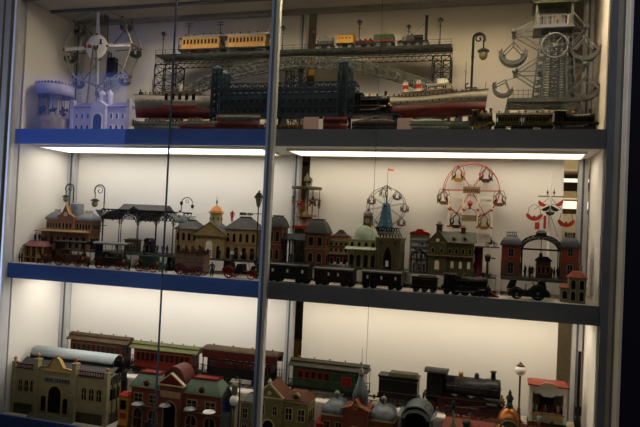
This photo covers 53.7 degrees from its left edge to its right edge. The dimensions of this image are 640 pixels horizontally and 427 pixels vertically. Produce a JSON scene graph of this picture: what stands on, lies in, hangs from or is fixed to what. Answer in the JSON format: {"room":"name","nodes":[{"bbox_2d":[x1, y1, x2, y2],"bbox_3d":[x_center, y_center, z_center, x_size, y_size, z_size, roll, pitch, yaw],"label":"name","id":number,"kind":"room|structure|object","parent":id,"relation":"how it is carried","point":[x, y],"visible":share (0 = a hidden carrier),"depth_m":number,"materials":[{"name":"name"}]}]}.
{"room":"toy museum","nodes":[
{"label":"toy museum","id":0,"kind":"room"},
{"bbox_2d":[295,0,595,338],"bbox_3d":[0.331,0.181,3.115,3.400,3.050,0.050,2,-1,16],"label":"wall","id":1,"kind":"structure","parent":0,"point":[579,9],"depth_m":2.88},
{"bbox_2d":[556,159,589,421],"bbox_3d":[1.053,0.581,2.680,0.700,1.600,0.250,2,-1,16],"label":"wall","id":2,"kind":"structure","parent":0,"point":[570,166],"depth_m":2.70,"materials":[{"name":"paint"}]},
{"bbox_2d":[563,201,587,208],"bbox_3d":[1.063,-0.035,2.631,0.700,0.028,0.080,2,-1,16],"label":"recessed light","id":3,"kind":"object","parent":2,"relation":"in","point":[566,204],"depth_m":2.60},
{"bbox_2d":[564,178,588,182],"bbox_3d":[1.065,-0.137,2.623,0.700,0.012,0.040,2,-1,16],"label":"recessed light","id":4,"kind":"object","parent":2,"relation":"in","point":[565,179],"depth_m":2.61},
{"bbox_2d":[619,0,639,426],"bbox_3d":[2.296,0.233,1.204,3.148,3.050,0.050,2,-1,16],"label":"wall","id":5,"kind":"structure","parent":0,"point":[629,408],"depth_m":1.62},
{"bbox_2d":[0,0,633,426],"bbox_3d":[-0.135,-0.018,2.073,2.022,1.656,0.348,2,-1,16],"label":"display cabinet","id":6,"kind":"object","parent":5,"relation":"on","point":[34,34],"depth_m":2.18,"materials":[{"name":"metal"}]},
{"bbox_2d":[0,411,117,426],"bbox_3d":[-0.162,0.763,2.055,1.904,0.052,0.278,2,-1,16],"label":"display shelf","id":7,"kind":"object","parent":6,"relation":"attached to","point":[7,419],"visible":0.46,"depth_m":2.16,"materials":[{"name":"blue paint"}]},
{"bbox_2d":[10,345,127,426],"bbox_3d":[-0.884,0.596,2.216,0.390,0.222,0.142,2,-1,16],"label":"station","id":8,"kind":"object","parent":7,"relation":"on","point":[57,384],"visible":0.99,"depth_m":2.17,"materials":[{"name":"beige metal"}]},
{"bbox_2d":[117,391,130,426],"bbox_3d":[-0.655,0.658,2.131,0.039,0.116,0.038,2,-1,16],"label":"booth","id":9,"kind":"object","parent":7,"relation":"on","point":[125,396],"visible":0.93,"depth_m":2.12,"materials":[{"name":"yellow metal"}]},
{"bbox_2d":[130,362,230,426],"bbox_3d":[-0.467,0.615,2.091,0.339,0.220,0.116,2,-1,16],"label":"station","id":10,"kind":"object","parent":7,"relation":"on","point":[179,386],"visible":0.82,"depth_m":2.06,"materials":[{"name":"metal"}]},
{"bbox_2d":[221,386,231,426],"bbox_3d":[-0.297,0.639,2.010,0.040,0.183,0.040,2,-1,16],"label":"column","id":11,"kind":"structure","parent":7,"relation":"on","point":[226,414],"depth_m":2.00,"materials":[{"name":"metal"}]},
{"bbox_2d":[229,382,238,426],"bbox_3d":[-0.274,0.632,2.004,0.034,0.197,0.033,2,-1,16],"label":"street lamp","id":12,"kind":"object","parent":7,"relation":"on","point":[234,398],"visible":0.98,"depth_m":2.00,"materials":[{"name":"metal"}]},
{"bbox_2d":[240,377,316,426],"bbox_3d":[-0.135,0.625,2.004,0.234,0.224,0.101,2,-1,16],"label":"station","id":13,"kind":"object","parent":7,"relation":"on","point":[283,406],"visible":0.8,"depth_m":1.97,"materials":[{"name":"metal"}]},
{"bbox_2d":[124,369,573,426],"bbox_3d":[-0.137,0.669,2.127,1.870,0.143,0.128,2,-1,16],"label":"step","id":14,"kind":"structure","parent":7,"relation":"on","point":[319,402],"depth_m":2.05,"materials":[{"name":"white fabric"}]},
{"bbox_2d":[125,369,444,413],"bbox_3d":[-0.314,0.591,2.189,1.488,0.003,0.056,2,-1,16],"label":"track","id":15,"kind":"object","parent":14,"relation":"on","point":[397,406],"visible":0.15,"depth_m":2.10,"materials":[{"name":"metal"}]},
{"bbox_2d":[66,330,133,371],"bbox_3d":[-0.811,0.505,2.339,0.266,0.130,0.064,2,-1,16],"label":"coach","id":16,"kind":"object","parent":15,"relation":"on","point":[103,343],"visible":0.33,"depth_m":2.31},
{"bbox_2d":[129,339,203,374],"bbox_3d":[-0.549,0.519,2.261,0.277,0.122,0.064,2,-1,16],"label":"coach","id":17,"kind":"object","parent":15,"relation":"on","point":[145,352],"visible":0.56,"depth_m":2.24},
{"bbox_2d":[202,343,283,386],"bbox_3d":[-0.268,0.525,2.178,0.283,0.134,0.068,2,-1,16],"label":"coach","id":18,"kind":"object","parent":15,"relation":"on","point":[220,358],"visible":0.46,"depth_m":2.16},
{"bbox_2d":[288,355,370,399],"bbox_3d":[0.030,0.542,2.090,0.275,0.124,0.064,2,-1,16],"label":"coach","id":19,"kind":"object","parent":15,"relation":"on","point":[314,375],"visible":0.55,"depth_m":2.07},
{"bbox_2d":[377,370,420,406],"bbox_3d":[0.253,0.560,2.023,0.142,0.105,0.059,2,-1,16],"label":"tender","id":20,"kind":"object","parent":15,"relation":"on","point":[399,387],"visible":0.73,"depth_m":2.00,"materials":[{"name":"black metal"}]},
{"bbox_2d":[422,366,504,418],"bbox_3d":[0.448,0.551,1.966,0.248,0.139,0.077,2,-1,16],"label":"steam locomotive","id":21,"kind":"object","parent":15,"relation":"on","point":[478,396],"visible":0.91,"depth_m":1.95,"materials":[{"name":"black metal"}]},
{"bbox_2d":[515,362,525,421],"bbox_3d":[0.602,0.537,1.906,0.033,0.182,0.032,2,-1,16],"label":"street lamp","id":22,"kind":"object","parent":14,"relation":"on","point":[520,369],"visible":0.89,"depth_m":1.90,"materials":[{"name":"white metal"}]},
{"bbox_2d":[527,378,569,426],"bbox_3d":[0.675,0.564,1.878,0.115,0.136,0.078,2,-1,16],"label":"stall","id":23,"kind":"object","parent":14,"relation":"on","point":[547,398],"visible":1,"depth_m":1.86,"materials":[{"name":"white metal"}]},
{"bbox_2d":[531,410,563,416],"bbox_3d":[0.669,0.590,1.863,0.092,0.003,0.020,2,-1,16],"label":"countertop","id":24,"kind":"structure","parent":23,"relation":"on","point":[536,412],"depth_m":1.86,"materials":[{"name":"beige wood"}]},
{"bbox_2d":[532,413,562,424],"bbox_3d":[0.668,0.603,1.860,0.092,0.024,0.008,2,-1,16],"label":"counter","id":25,"kind":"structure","parent":23,"relation":"on","point":[545,418],"depth_m":1.85,"materials":[{"name":"beige wood"}]},
{"bbox_2d":[574,351,581,426],"bbox_3d":[0.749,0.517,1.832,0.032,0.234,0.032,2,-1,16],"label":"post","id":26,"kind":"object","parent":14,"relation":"on","point":[577,409],"visible":1,"depth_m":1.83,"materials":[{"name":"black metal"}]},
{"bbox_2d":[320,347,397,426],"bbox_3d":[0.121,0.581,1.932,0.230,0.337,0.104,2,-1,16],"label":"station","id":27,"kind":"object","parent":7,"relation":"on","point":[337,411],"visible":0.99,"depth_m":1.91,"materials":[{"name":"brown metal"}]},
{"bbox_2d":[397,398,437,426],"bbox_3d":[0.289,0.656,1.889,0.111,0.198,0.101,2,-1,16],"label":"shed","id":28,"kind":"object","parent":7,"relation":"on","point":[418,412],"visible":1,"depth_m":1.90,"materials":[{"name":"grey metal"}]},
{"bbox_2d":[445,400,461,426],"bbox_3d":[0.375,0.642,1.792,0.025,0.230,0.042,4,-2,-44],"label":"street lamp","id":29,"kind":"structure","parent":7,"relation":"on","point":[453,404],"depth_m":1.79,"materials":[{"name":"metal"}]},
{"bbox_2d":[442,390,555,426],"bbox_3d":[0.533,0.632,1.806,0.370,0.266,0.114,2,-1,16],"label":"red tiled hall","id":30,"kind":"object","parent":7,"relation":"on","point":[508,416],"visible":0.88,"depth_m":1.81,"materials":[{"name":"brown metal"}]},
{"bbox_2d":[46,147,275,154],"bbox_3d":[-0.576,-0.225,2.232,0.858,0.004,0.158,2,-1,16],"label":"diffuser","id":31,"kind":"object","parent":6,"relation":"attached to","point":[116,150],"depth_m":2.22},
{"bbox_2d":[252,0,281,426],"bbox_3d":[-0.161,-0.017,1.923,0.024,1.646,0.026,2,-1,16],"label":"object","id":32,"kind":"object","parent":6,"relation":"attached to","point":[274,58],"visible":1,"depth_m":1.92,"materials":[{"name":"paint"}]},
{"bbox_2d":[7,261,599,325],"bbox_3d":[-0.138,0.238,2.066,1.904,0.052,0.278,2,-1,16],"label":"display shelf","id":33,"kind":"object","parent":6,"relation":"attached to","point":[551,309],"visible":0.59,"depth_m":1.89,"materials":[{"name":"metal"}]},
{"bbox_2d":[22,241,53,262],"bbox_3d":[-1.015,0.137,2.273,0.088,0.077,0.060,2,-1,16],"label":"kiosk","id":34,"kind":"object","parent":33,"relation":"on","point":[33,247],"visible":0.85,"depth_m":2.26,"materials":[{"name":"brown metal"}]},
{"bbox_2d":[52,240,92,266],"bbox_3d":[-0.855,0.138,2.185,0.132,0.088,0.051,2,-1,16],"label":"carriage","id":35,"kind":"object","parent":33,"relation":"on","point":[60,255],"visible":0.96,"depth_m":2.17,"materials":[{"name":"metal"}]},
{"bbox_2d":[52,249,98,265],"bbox_3d":[-0.891,0.158,2.348,0.251,0.050,0.151,2,-1,16],"label":"acrylic riser","id":36,"kind":"object","parent":33,"relation":"on","point":[53,250],"visible":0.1,"depth_m":2.27,"materials":[{"name":"grey"}]},
{"bbox_2d":[34,203,101,250],"bbox_3d":[-0.918,0.045,2.312,0.219,0.172,0.099,2,-1,16],"label":"station","id":37,"kind":"object","parent":36,"relation":"on","point":[72,223],"visible":0.93,"depth_m":2.30,"materials":[{"name":"orange metal"}]},
{"bbox_2d":[62,183,73,202],"bbox_3d":[-0.963,0.007,2.421,0.060,0.247,0.026,2,-1,16],"label":"street lamp","id":38,"kind":"object","parent":36,"relation":"on","point":[65,199],"visible":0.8,"depth_m":2.42,"materials":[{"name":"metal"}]},
{"bbox_2d":[90,184,106,240],"bbox_3d":[-0.836,0.038,2.383,0.072,0.297,0.031,2,-1,16],"label":"street lamp","id":39,"kind":"object","parent":33,"relation":"on","point":[94,201],"visible":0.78,"depth_m":2.38,"materials":[{"name":"metal"}]},
{"bbox_2d":[92,241,133,269],"bbox_3d":[-0.701,0.142,2.139,0.130,0.091,0.051,2,-1,16],"label":"carriage","id":40,"kind":"object","parent":33,"relation":"on","point":[100,258],"visible":0.94,"depth_m":2.13,"materials":[{"name":"metal"}]},
{"bbox_2d":[100,252,169,270],"bbox_3d":[-0.629,0.169,2.271,0.270,0.050,0.151,2,-1,16],"label":"acrylic riser","id":41,"kind":"object","parent":33,"relation":"on","point":[116,254],"visible":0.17,"depth_m":2.20,"materials":[{"name":"grey"}]},
{"bbox_2d":[95,204,191,255],"bbox_3d":[-0.634,0.056,2.270,0.324,0.175,0.130,2,-1,16],"label":"shed","id":42,"kind":"object","parent":41,"relation":"on","point":[141,212],"visible":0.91,"depth_m":2.23,"materials":[{"name":"black metal"}]},
{"bbox_2d":[123,238,142,251],"bbox_3d":[-0.674,0.114,2.275,0.056,0.047,0.038,2,-1,16],"label":"kiosk","id":43,"kind":"object","parent":42,"relation":"on","point":[129,240],"visible":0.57,"depth_m":2.26,"materials":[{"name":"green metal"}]},
{"bbox_2d":[144,238,154,252],"bbox_3d":[-0.608,0.114,2.254,0.031,0.052,0.033,2,-1,16],"label":"kiosk","id":44,"kind":"object","parent":42,"relation":"on","point":[149,245],"visible":0.88,"depth_m":2.24,"materials":[{"name":"metal"}]},
{"bbox_2d":[133,255,161,271],"bbox_3d":[-0.569,0.166,2.100,0.091,0.054,0.051,2,-1,16],"label":"carriage","id":45,"kind":"object","parent":33,"relation":"on","point":[145,261],"visible":0.95,"depth_m":2.08,"materials":[{"name":"metal"}]},
{"bbox_2d":[174,248,210,275],"bbox_3d":[-0.415,0.158,2.057,0.107,0.083,0.048,2,-1,16],"label":"carriage","id":46,"kind":"object","parent":33,"relation":"on","point":[191,262],"visible":0.98,"depth_m":2.04,"materials":[{"name":"metal"}]},
{"bbox_2d":[169,256,258,276],"bbox_3d":[-0.337,0.180,2.185,0.323,0.050,0.151,2,-1,16],"label":"acrylic riser","id":47,"kind":"object","parent":33,"relation":"on","point":[172,259],"visible":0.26,"depth_m":2.16,"materials":[{"name":"grey"}]},
{"bbox_2d":[171,200,260,261],"bbox_3d":[-0.342,0.046,2.160,0.312,0.221,0.099,2,-1,16],"label":"station","id":48,"kind":"object","parent":47,"relation":"on","point":[241,234],"visible":0.9,"depth_m":2.12,"materials":[{"name":"beige metal"}]},
{"bbox_2d":[222,260,258,279],"bbox_3d":[-0.246,0.179,2.004,0.121,0.055,0.051,2,-1,16],"label":"carriage","id":49,"kind":"object","parent":33,"relation":"on","point":[228,266],"visible":0.96,"depth_m":1.99,"materials":[{"name":"metal"}]},
{"bbox_2d":[253,190,262,277],"bbox_3d":[-0.204,0.065,2.055,0.029,0.288,0.026,2,-1,16],"label":"street lamp","id":50,"kind":"object","parent":33,"relation":"on","point":[258,196],"visible":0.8,"depth_m":2.05,"materials":[{"name":"metal"}]},
{"bbox_2d":[269,259,313,283],"bbox_3d":[-0.092,0.177,1.945,0.142,0.069,0.052,2,-1,16],"label":"coach","id":51,"kind":"object","parent":33,"relation":"on","point":[278,271],"visible":0.98,"depth_m":1.92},
{"bbox_2d":[313,263,357,286],"bbox_3d":[0.047,0.185,1.904,0.130,0.066,0.052,2,-1,16],"label":"coach","id":52,"kind":"object","parent":33,"relation":"on","point":[324,275],"visible":1,"depth_m":1.88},
{"bbox_2d":[333,265,407,284],"bbox_3d":[0.168,0.201,2.035,0.216,0.050,0.151,2,-1,16],"label":"acrylic riser","id":53,"kind":"object","parent":33,"relation":"on","point":[404,270],"visible":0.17,"depth_m":2.01,"materials":[{"name":"grey"}]},
{"bbox_2d":[344,208,405,269],"bbox_3d":[0.178,0.072,2.003,0.174,0.207,0.118,2,-1,16],"label":"domed hall","id":54,"kind":"object","parent":53,"relation":"on","point":[386,252],"visible":0.94,"depth_m":1.98,"materials":[{"name":"green metal"}]},
{"bbox_2d":[364,168,408,237],"bbox_3d":[0.218,0.014,2.089,0.150,0.330,0.062,2,-1,16],"label":"wheel","id":55,"kind":"object","parent":53,"relation":"on","point":[385,215],"visible":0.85,"depth_m":2.08,"materials":[{"name":"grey metal"}]},
{"bbox_2d":[361,266,404,290],"bbox_3d":[0.185,0.190,1.863,0.125,0.066,0.052,2,-1,16],"label":"coach","id":56,"kind":"object","parent":33,"relation":"on","point":[394,279],"visible":0.98,"depth_m":1.84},
{"bbox_2d":[410,275,439,292],"bbox_3d":[0.303,0.203,1.828,0.086,0.049,0.047,2,-1,16],"label":"tender","id":57,"kind":"object","parent":33,"relation":"on","point":[423,282],"visible":1,"depth_m":1.81,"materials":[{"name":"black metal"}]},
{"bbox_2d":[404,271,496,293],"bbox_3d":[0.408,0.210,1.964,0.268,0.050,0.151,2,-1,16],"label":"acrylic riser","id":58,"kind":"object","parent":33,"relation":"on","point":[408,279],"visible":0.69,"depth_m":1.93,"materials":[{"name":"grey"}]},
{"bbox_2d":[410,248,427,272],"bbox_3d":[0.304,0.144,1.940,0.052,0.073,0.027,2,-1,16],"label":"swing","id":59,"kind":"object","parent":58,"relation":"on","point":[422,251],"visible":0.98,"depth_m":1.93,"materials":[{"name":"metal"}]},
{"bbox_2d":[408,229,430,270],"bbox_3d":[0.314,0.115,1.991,0.066,0.132,0.040,2,-1,16],"label":"booth","id":60,"kind":"object","parent":58,"relation":"on","point":[419,238],"visible":0.81,"depth_m":1.98,"materials":[{"name":"white metal"}]},
{"bbox_2d":[427,222,476,275],"bbox_3d":[0.403,0.105,1.935,0.145,0.158,0.088,2,-1,16],"label":"house","id":61,"kind":"object","parent":58,"relation":"on","point":[449,251],"visible":1,"depth_m":1.91,"materials":[{"name":"green paint"}]},
{"bbox_2d":[437,162,506,274],"bbox_3d":[0.478,0.014,2.011,0.218,0.351,0.084,2,-1,16],"label":"wheel","id":62,"kind":"object","parent":58,"relation":"on","point":[469,189],"visible":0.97,"depth_m":2.00,"materials":[{"name":"paint"}]},
{"bbox_2d":[473,246,498,274],"bbox_3d":[0.508,0.145,1.937,0.076,0.089,0.036,2,-1,16],"label":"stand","id":63,"kind":"object","parent":58,"relation":"on","point":[478,260],"visible":0.83,"depth_m":1.93,"materials":[{"name":"metal"}]},
{"bbox_2d":[485,254,494,276],"bbox_3d":[0.505,0.155,1.885,0.033,0.067,0.022,2,-1,16],"label":"lamp","id":64,"kind":"object","parent":58,"relation":"on","point":[487,256],"visible":0.91,"depth_m":1.88,"materials":[{"name":"black metal"}]},
{"bbox_2d":[441,271,490,296],"bbox_3d":[0.416,0.199,1.795,0.137,0.067,0.054,2,-1,16],"label":"steam locomotive","id":65,"kind":"object","parent":33,"relation":"on","point":[472,285],"visible":1,"depth_m":1.78,"materials":[{"name":"black metal"}]},
{"bbox_2d":[507,279,549,300],"bbox_3d":[0.580,0.211,1.762,0.115,0.056,0.047,2,-1,16],"label":"vintage car","id":66,"kind":"object","parent":33,"relation":"on","point":[539,290],"visible":0.99,"depth_m":1.75,"materials":[{"name":"black paint"}]},
{"bbox_2d":[507,279,516,288],"bbox_3d":[0.539,0.200,1.775,0.027,0.032,0.032,2,-1,16],"label":"hood","id":67,"kind":"object","parent":66,"relation":"attached to","point":[512,283],"depth_m":1.76,"materials":[{"name":"metal"}]},
{"bbox_2d":[536,280,546,288],"bbox_3d":[0.614,0.196,1.752,0.025,0.022,0.030,2,-1,16],"label":"hood","id":68,"kind":"object","parent":66,"relation":"attached to","point":[541,284],"depth_m":1.74,"materials":[{"name":"black metal"}]},
{"bbox_2d":[500,278,566,294],"bbox_3d":[0.649,0.220,1.893,0.207,0.050,0.151,2,-1,16],"label":"acrylic riser","id":69,"kind":"object","parent":33,"relation":"on","point":[501,278],"visible":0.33,"depth_m":1.83,"materials":[{"name":"grey"}]},
{"bbox_2d":[500,230,580,281],"bbox_3d":[0.647,0.122,1.867,0.224,0.145,0.097,2,-1,16],"label":"station","id":70,"kind":"object","parent":69,"relation":"on","point":[568,248],"visible":1,"depth_m":1.84,"materials":[{"name":"red metal"}]},
{"bbox_2d":[535,256,551,278],"bbox_3d":[0.660,0.159,1.871,0.048,0.063,0.038,2,-1,16],"label":"kiosk","id":71,"kind":"object","parent":70,"relation":"on","point":[543,264],"visible":0.98,"depth_m":1.86,"materials":[{"name":"brown metal"}]},
{"bbox_2d":[526,171,574,277],"bbox_3d":[0.707,0.034,1.945,0.143,0.330,0.034,2,-1,16],"label":"carnival swing ride","id":72,"kind":"object","parent":69,"relation":"on","point":[549,213],"visible":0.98,"depth_m":1.94,"materials":[{"name":"white metal"}]},
{"bbox_2d":[559,266,587,303],"bbox_3d":[0.695,0.194,1.739,0.069,0.101,0.056,2,-1,16],"label":"house","id":73,"kind":"object","parent":33,"relation":"on","point":[574,291],"visible":1,"depth_m":1.71,"materials":[{"name":"paint"}]},
{"bbox_3d":[-0.047,0.192,2.099,0.213,0.050,0.151,2,-1,16],"label":"acrylic riser","id":74,"kind":"object","parent":33,"relation":"on","visible":0},
{"bbox_2d":[270,215,333,265],"bbox_3d":[-0.065,0.087,2.074,0.217,0.157,0.083,2,-1,16],"label":"station","id":75,"kind":"object","parent":74,"relation":"on","point":[316,239],"visible":0.96,"depth_m":2.04,"materials":[{"name":"brown metal"}]},
{"bbox_2d":[329,230,352,264],"bbox_3d":[0.067,0.109,2.072,0.072,0.112,0.060,2,-1,16],"label":"pavilion","id":76,"kind":"object","parent":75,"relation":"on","point":[339,240],"visible":0.9,"depth_m":2.05,"materials":[{"name":"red metal"}]},
{"bbox_2d":[292,172,321,262],"bbox_3d":[-0.049,0.013,2.152,0.104,0.310,0.104,2,-1,16],"label":"carousel","id":77,"kind":"object","parent":74,"relation":"on","point":[305,217],"visible":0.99,"depth_m":2.13,"materials":[{"name":"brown metal"}]},
{"bbox_2d":[15,129,605,158],"bbox_3d":[-0.116,-0.229,2.076,1.904,0.052,0.278,2,-1,16],"label":"display shelf","id":78,"kind":"object","parent":6,"relation":"attached to","point":[592,141],"visible":0.73,"depth_m":1.89,"materials":[{"name":"metal"}]},
{"bbox_2d":[33,80,74,128],"bbox_3d":[-0.963,-0.384,2.289,0.136,0.187,0.136,2,-1,16],"label":"carousel","id":79,"kind":"object","parent":78,"relation":"on","point":[56,91],"visible":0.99,"depth_m":2.25,"materials":[{"name":"paint"}]},
{"bbox_2d":[63,12,142,102],"bbox_3d":[-0.817,-0.523,2.360,0.322,0.482,0.110,2,-1,16],"label":"wheel","id":80,"kind":"object","parent":78,"relation":"on","point":[96,46],"visible":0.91,"depth_m":2.35,"materials":[{"name":"metal"}]},
{"bbox_2d":[69,88,137,128],"bbox_3d":[-0.766,-0.362,2.246,0.241,0.170,0.078,2,-1,16],"label":"palace","id":81,"kind":"object","parent":78,"relation":"on","point":[101,114],"visible":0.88,"depth_m":2.21,"materials":[{"name":"purple metal"}]},
{"bbox_2d":[134,117,179,128],"bbox_3d":[-0.537,-0.296,2.084,0.165,0.043,0.030,2,-1,14],"label":"boat","id":82,"kind":"object","parent":78,"relation":"on","point":[155,123],"visible":0.94,"depth_m":2.07,"materials":[{"name":"grey metal"}]},
{"bbox_2d":[133,81,209,119],"bbox_3d":[-0.492,-0.359,2.099,0.278,0.174,0.058,2,-1,11],"label":"steamship","id":83,"kind":"object","parent":78,"relation":"on","point":[185,104],"visible":0.92,"depth_m":2.07,"materials":[{"name":"red paint"}]},
{"bbox_2d":[179,116,215,128],"bbox_3d":[-0.396,-0.292,2.042,0.127,0.046,0.030,2,-1,16],"label":"boat","id":84,"kind":"object","parent":78,"relation":"on","point":[191,123],"visible":0.97,"depth_m":2.03,"materials":[{"name":"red metal"}]},
{"bbox_2d":[216,114,260,128],"bbox_3d":[-0.260,-0.289,2.002,0.152,0.052,0.034,2,-1,16],"label":"wagon","id":85,"kind":"object","parent":78,"relation":"on","point":[223,121],"visible":0.9,"depth_m":1.99,"materials":[{"name":"red metal"}]},
{"bbox_2d":[258,122,305,128],"bbox_3d":[-0.106,-0.270,1.947,0.182,0.025,0.025,2,-1,16],"label":"boat","id":86,"kind":"object","parent":78,"relation":"on","point":[260,126],"visible":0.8,"depth_m":1.95,"materials":[{"name":"metal"}]},
{"bbox_2d":[153,38,452,124],"bbox_3d":[-0.088,-0.410,2.152,1.049,0.317,0.064,2,-1,16],"label":"viaduct","id":87,"kind":"object","parent":78,"relation":"on","point":[436,49],"visible":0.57,"depth_m":2.13,"materials":[{"name":"metal"}]},
{"bbox_2d":[178,33,227,52],"bbox_3d":[-0.418,-0.604,2.256,0.182,0.078,0.048,2,-1,16],"label":"coach","id":88,"kind":"object","parent":87,"relation":"on","point":[192,43],"visible":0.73,"depth_m":2.24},
{"bbox_2d":[224,30,270,51],"bbox_3d":[-0.249,-0.597,2.206,0.174,0.078,0.048,2,-1,16],"label":"coach","id":89,"kind":"object","parent":87,"relation":"on","point":[239,40],"visible":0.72,"depth_m":2.19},
{"bbox_2d":[315,36,334,47],"bbox_3d":[0.018,-0.571,2.126,0.067,0.047,0.041,2,-1,16],"label":"wagon","id":90,"kind":"object","parent":87,"relation":"on","point":[324,41],"visible":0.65,"depth_m":2.11,"materials":[{"name":"grey metal"}]},
{"bbox_2d":[336,34,355,47],"bbox_3d":[0.087,-0.569,2.106,0.066,0.049,0.042,2,-1,16],"label":"wagon","id":91,"kind":"object","parent":87,"relation":"on","point":[346,39],"visible":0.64,"depth_m":2.09,"materials":[{"name":"yellow metal"}]},
{"bbox_2d":[355,39,374,46],"bbox_3d":[0.148,-0.555,2.087,0.065,0.027,0.040,2,-1,16],"label":"wagon","id":92,"kind":"object","parent":87,"relation":"on","point":[367,43],"visible":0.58,"depth_m":2.07,"materials":[{"name":"red metal"}]},
{"bbox_2d":[373,33,395,45],"bbox_3d":[0.211,-0.565,2.070,0.074,0.051,0.041,2,-1,16],"label":"wagon","id":93,"kind":"object","parent":87,"relation":"on","point":[383,36],"visible":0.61,"depth_m":2.05,"materials":[{"name":"green metal"}]},
{"bbox_2d":[397,15,429,44],"bbox_3d":[0.304,-0.587,2.043,0.099,0.102,0.040,2,-1,16],"label":"locomotive","id":94,"kind":"object","parent":87,"relation":"on","point":[418,39],"visible":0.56,"depth_m":2.03,"materials":[{"name":"black metal"}]},
{"bbox_2d":[209,58,401,128],"bbox_3d":[-0.050,-0.366,1.994,0.618,0.226,0.078,2,-1,16],"label":"truss bridge","id":95,"kind":"object","parent":78,"relation":"on","point":[294,102],"visible":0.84,"depth_m":1.99,"materials":[{"name":"blue paint"}]},
{"bbox_2d":[348,91,392,113],"bbox_3d":[0.157,-0.336,1.931,0.131,0.073,0.058,2,-1,16],"label":"steam locomotive","id":96,"kind":"object","parent":95,"relation":"on","point":[362,103],"visible":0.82,"depth_m":1.92,"materials":[{"name":"black metal"}]},
{"bbox_2d":[171,56,443,120],"bbox_3d":[-0.063,-0.384,2.090,0.937,0.264,0.040,2,-1,16],"label":"arched bridge","id":97,"kind":"object","parent":78,"relation":"on","point":[299,61],"visible":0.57,"depth_m":2.08,"materials":[{"name":"green paint"}]},
{"bbox_2d":[303,117,318,128],"bbox_3d":[-0.027,-0.274,1.927,0.048,0.040,0.014,2,-1,16],"label":"display card","id":98,"kind":"object","parent":78,"relation":"on","point":[311,122],"visible":0.8,"depth_m":1.92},
{"bbox_2d":[323,116,347,128],"bbox_3d":[0.047,-0.273,1.912,0.078,0.045,0.032,2,-1,16],"label":"boat","id":99,"kind":"object","parent":78,"relation":"on","point":[329,122],"visible":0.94,"depth_m":1.90,"materials":[{"name":"red metal"}]},
{"bbox_2d":[352,117,396,128],"bbox_3d":[0.166,-0.267,1.874,0.147,0.040,0.030,2,-1,16],"label":"boat","id":100,"kind":"object","parent":78,"relation":"on","point":[374,123],"visible":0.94,"depth_m":1.86,"materials":[{"name":"metal"}]},
{"bbox_2d":[397,118,412,128],"bbox_3d":[0.248,-0.261,1.846,0.044,0.036,0.014,2,-1,16],"label":"display card","id":101,"kind":"object","parent":78,"relation":"on","point":[402,123],"visible":0.8,"depth_m":1.84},
{"bbox_2d":[409,117,448,128],"bbox_3d":[0.316,-0.260,1.830,0.120,0.040,0.030,2,-1,16],"label":"boat","id":102,"kind":"object","parent":78,"relation":"on","point":[428,122],"visible":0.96,"depth_m":1.82,"materials":[{"name":"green metal"}]},
{"bbox_2d":[287,148,587,159],"bbox_3d":[0.343,-0.186,1.976,0.900,0.008,0.140,2,-1,16],"label":"light panel","id":103,"kind":"object","parent":78,"relation":"attached to","point":[479,154],"visible":1,"depth_m":1.95,"materials":[{"name":"white plastic"}]},
{"bbox_2d":[292,151,583,158],"bbox_3d":[0.343,-0.187,1.976,0.888,0.004,0.128,2,-1,16],"label":"diffuser","id":104,"kind":"object","parent":103,"relation":"attached to","point":[407,154],"depth_m":1.95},
{"bbox_2d":[389,71,487,119],"bbox_3d":[0.350,-0.344,1.908,0.320,0.213,0.077,2,-1,32],"label":"steamship","id":105,"kind":"object","parent":78,"relation":"on","point":[439,100],"visible":0.98,"depth_m":1.88,"materials":[{"name":"red paint"}]},
{"bbox_2d":[449,117,470,128],"bbox_3d":[0.402,-0.257,1.807,0.065,0.040,0.030,2,-1,11],"label":"boat","id":106,"kind":"object","parent":78,"relation":"on","point":[458,123],"visible":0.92,"depth_m":1.80,"materials":[{"name":"green metal"}]},
{"bbox_2d":[466,32,488,128],"bbox_3d":[0.485,-0.397,1.962,0.071,0.335,0.035,2,-1,16],"label":"street lamp","id":107,"kind":"object","parent":78,"relation":"on","point":[483,51],"visible":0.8,"depth_m":1.96,"materials":[{"name":"metal"}]},
{"bbox_2d":[477,42,488,52],"bbox_3d":[0.507,-0.518,1.960,0.036,0.033,0.035,2,-1,16],"label":"hood","id":108,"kind":"object","parent":107,"relation":"attached to","point":[483,50],"depth_m":1.95,"materials":[{"name":"metal"}]},
{"bbox_2d":[470,108,494,128],"bbox_3d":[0.464,-0.266,1.797,0.068,0.065,0.046,2,-1,16],"label":"steam locomotive","id":109,"kind":"object","parent":78,"relation":"on","point":[481,120],"visible":0.95,"depth_m":1.78,"materials":[{"name":"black metal"}]},
{"bbox_2d":[494,111,521,128],"bbox_3d":[0.530,-0.260,1.777,0.077,0.058,0.048,2,-1,16],"label":"coach","id":110,"kind":"object","parent":78,"relation":"on","point":[508,120],"visible":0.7,"depth_m":1.76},
{"bbox_2d":[521,111,553,128],"bbox_3d":[0.603,-0.257,1.756,0.087,0.058,0.048,2,-1,16],"label":"coach","id":111,"kind":"object","parent":78,"relation":"on","point":[536,120],"visible":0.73,"depth_m":1.74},
{"bbox_2d":[492,0,600,112],"bbox_3d":[0.674,-0.426,1.887,0.305,0.409,0.126,2,-1,16],"label":"tower ride","id":112,"kind":"object","parent":78,"relation":"on","point":[555,16],"visible":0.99,"depth_m":1.85,"materials":[{"name":"metal"}]},
{"bbox_2d":[552,109,598,128],"bbox_3d":[0.698,-0.255,1.728,0.116,0.061,0.049,2,-1,16],"label":"steam locomotive","id":113,"kind":"object","parent":78,"relation":"on","point":[563,120],"visible":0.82,"depth_m":1.72,"materials":[{"name":"black metal"}]},
{"label":"outside","id":114,"kind":"structure","parent":0,"visible":0},
{"bbox_2d":[292,15,314,380],"bbox_3d":[0.105,0.388,2.731,0.540,2.600,0.200,2,-1,16],"label":"shelving","id":115,"kind":"object","parent":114,"point":[306,159],"visible":0.04,"depth_m":2.72,"materials":[{"name":"brown metal"}]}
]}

